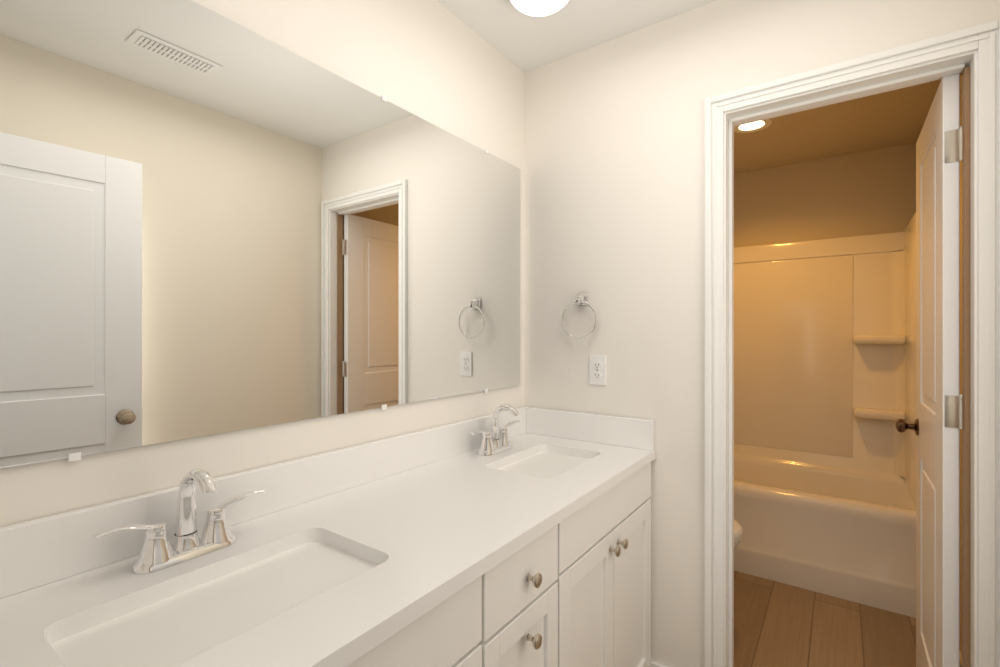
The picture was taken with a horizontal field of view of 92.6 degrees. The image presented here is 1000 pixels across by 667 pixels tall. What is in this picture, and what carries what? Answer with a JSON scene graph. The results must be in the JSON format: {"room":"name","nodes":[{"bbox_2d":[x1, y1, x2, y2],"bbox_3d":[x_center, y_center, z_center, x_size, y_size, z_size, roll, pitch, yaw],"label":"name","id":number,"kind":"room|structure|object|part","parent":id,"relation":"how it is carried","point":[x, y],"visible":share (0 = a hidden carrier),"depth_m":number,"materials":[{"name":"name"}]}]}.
{"room":"bathroom","nodes":[
{"label":"bathroom","id":0,"kind":"room"},
{"bbox_2d":[0,0,524,527],"bbox_3d":[-0.747,0.100,0.933,0.111,2.440,3.052,0,0,35],"label":"wall","id":1,"kind":"structure","parent":0,"point":[211,222],"depth_m":1.08,"materials":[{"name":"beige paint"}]},
{"bbox_2d":[0,407,527,595],"bbox_3d":[-0.406,0.366,1.310,0.020,0.108,1.794,0,0,35],"label":"backsplash","id":2,"kind":"structure","parent":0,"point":[33,553],"depth_m":1.08,"materials":[{"name":"white stone"}]},
{"bbox_2d":[437,0,940,173],"bbox_3d":[0.453,-1.150,1.274,1.671,0.060,5.000,0,0,35],"label":"ceiling","id":3,"kind":"structure","parent":0,"point":[896,117],"depth_m":2.20,"materials":[{"name":"beige paint"}]},
{"bbox_2d":[508,0,568,16],"bbox_3d":[0.126,-1.071,1.494,0.256,0.097,0.256,0,0,35],"label":"light","id":4,"kind":"object","parent":3,"relation":"attached to","point":[538,8],"visible":1,"depth_m":1.51,"materials":[{"name":"white glass"}]},
{"bbox_2d":[734,119,771,132],"bbox_3d":[1.349,-1.114,2.563,0.192,0.012,0.192,0,0,35],"label":"recessed light","id":5,"kind":"object","parent":3,"relation":"in","point":[754,126],"visible":0.75,"depth_m":2.57,"materials":[{"name":"white glass"}]},
{"bbox_2d":[525,0,984,666],"bbox_3d":[0.714,0.100,1.692,1.409,2.440,0.120,0,0,35],"label":"wall","id":6,"kind":"structure","parent":0,"point":[614,178],"depth_m":1.72,"materials":[{"name":"paint"}]},
{"bbox_2d":[561,292,596,338],"bbox_3d":[0.315,-0.069,1.871,0.153,0.184,0.051,0,0,35],"label":"towel ring","id":7,"kind":"object","parent":6,"relation":"attached to","point":[581,299],"visible":0.98,"depth_m":1.86,"materials":[{"name":"silver metal"}]},
{"bbox_2d":[528,408,655,451],"bbox_3d":[0.335,0.366,1.872,0.534,0.108,0.020,0,0,35],"label":"backsplash","id":8,"kind":"structure","parent":6,"relation":"attached to","point":[628,432],"depth_m":1.84,"materials":[{"name":"white stone"}]},
{"bbox_2d":[589,355,605,384],"bbox_3d":[0.378,0.142,1.852,0.070,0.115,0.009,0,0,35],"label":"outlet","id":9,"kind":"object","parent":6,"relation":"attached to","point":[597,369],"visible":1,"depth_m":1.85,"materials":[{"name":"white plastic"}]},
{"bbox_2d":[651,660,666,666],"bbox_3d":[0.603,1.252,1.689,0.210,0.135,0.014,0,0,35],"label":"baseboard","id":10,"kind":"structure","parent":6,"relation":"attached to","point":[654,664],"depth_m":1.72,"materials":[{"name":"white paint"}]},
{"bbox_2d":[704,20,999,666],"bbox_3d":[1.024,0.263,1.460,0.723,2.114,0.140,0,0,35],"label":"door frame","id":11,"kind":"structure","parent":6,"relation":"attached to","point":[983,39],"depth_m":1.36,"materials":[{"name":"white paint"}]},
{"bbox_2d":[896,73,962,666],"bbox_3d":[1.428,0.291,1.571,0.163,2.034,0.601,0,0,35],"label":"door","id":12,"kind":"structure","parent":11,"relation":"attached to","point":[936,426],"depth_m":1.40,"materials":[{"name":"white paint"}]},
{"bbox_3d":[1.576,0.348,1.778,0.163,0.062,0.092,0,0,35],"label":"knob","id":13,"kind":"part","parent":12,"relation":"part of","materials":[{"name":"brown metal"}]},
{"bbox_2d":[962,66,969,666],"bbox_3d":[1.268,0.301,1.300,0.011,2.038,0.035,0,0,35],"label":"door jamb","id":14,"kind":"structure","parent":11,"relation":"attached to","point":[966,367],"depth_m":1.29,"materials":[{"name":"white wood"}]},
{"bbox_2d":[734,571,915,666],"bbox_3d":[0.453,1.350,1.274,1.671,0.060,5.000,0,0,35],"label":"floor","id":15,"kind":"structure","parent":0,"point":[777,624],"depth_m":2.12,"materials":[{"name":"brown wood"}]},
{"bbox_2d":[332,456,655,666],"bbox_3d":[-0.179,0.885,1.149,0.577,0.870,1.794,0,0,35],"label":"bathroom vanity","id":16,"kind":"object","parent":15,"relation":"on","point":[576,592],"depth_m":1.15,"materials":[{"name":"white paint"}]},
{"bbox_2d":[0,432,655,666],"bbox_3d":[-0.187,0.435,1.154,0.558,0.030,1.794,0,0,35],"label":"countertop","id":17,"kind":"structure","parent":16,"relation":"on","point":[434,526],"depth_m":0.92,"materials":[{"name":"white stone"}]},
{"bbox_2d":[88,469,267,575],"bbox_3d":[-0.566,0.335,0.889,0.130,0.169,0.284,0,0,35],"label":"faucet","id":18,"kind":"object","parent":17,"relation":"on","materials":[{"name":"silver metal"}]},
{"bbox_2d":[48,532,379,666],"bbox_3d":[-0.428,0.521,0.790,0.300,0.165,0.496,0,0,35],"label":"sink","id":19,"kind":"object","parent":17,"relation":"in","point":[162,629],"depth_m":0.78,"materials":[{"name":"white ceramic"}]},
{"bbox_2d":[468,404,523,455],"bbox_3d":[0.011,0.335,1.699,0.130,0.169,0.284,0,0,35],"label":"faucet","id":20,"kind":"object","parent":17,"relation":"on","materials":[{"name":"silver metal"}]},
{"bbox_2d":[492,448,587,479],"bbox_3d":[0.152,0.521,1.599,0.295,0.165,0.434,0,0,35],"label":"sink","id":21,"kind":"object","parent":17,"relation":"in","point":[545,462],"depth_m":1.67,"materials":[{"name":"white ceramic"}]},
{"bbox_2d":[734,519,742,548],"bbox_3d":[0.783,0.929,2.353,0.743,0.782,0.420,0,0,35],"label":"toilet","id":22,"kind":"object","parent":15,"relation":"on","point":[738,531],"depth_m":2.12,"materials":[{"name":"white ceramic"}]},
{"bbox_2d":[734,213,915,617],"bbox_3d":[1.621,0.360,2.910,1.463,1.920,0.771,0,0,35],"label":"shower","id":23,"kind":"object","parent":15,"relation":"on","point":[824,402],"visible":0.71,"depth_m":2.90,"materials":[{"name":"white plastic"}]},
{"bbox_2d":[734,142,916,247],"bbox_3d":[1.876,0.100,3.268,1.471,2.440,0.100,0,0,35],"label":"wall","id":24,"kind":"structure","parent":0,"point":[871,192],"depth_m":3.05,"materials":[{"name":"paint"}]},
{"bbox_2d":[960,75,961,652],"bbox_3d":[1.979,0.100,2.060,0.100,2.440,1.948,0,0,35],"label":"wall","id":25,"kind":"structure","parent":0,"point":[961,375],"depth_m":1.78,"materials":[{"name":"paint"}]},
{"bbox_2d":[985,0,999,22],"bbox_3d":[1.312,0.100,1.265,0.062,2.440,0.120,0,0,35],"label":"wall","id":26,"kind":"structure","parent":0,"point":[992,10],"depth_m":1.23,"materials":[{"name":"paint"}]}
]}

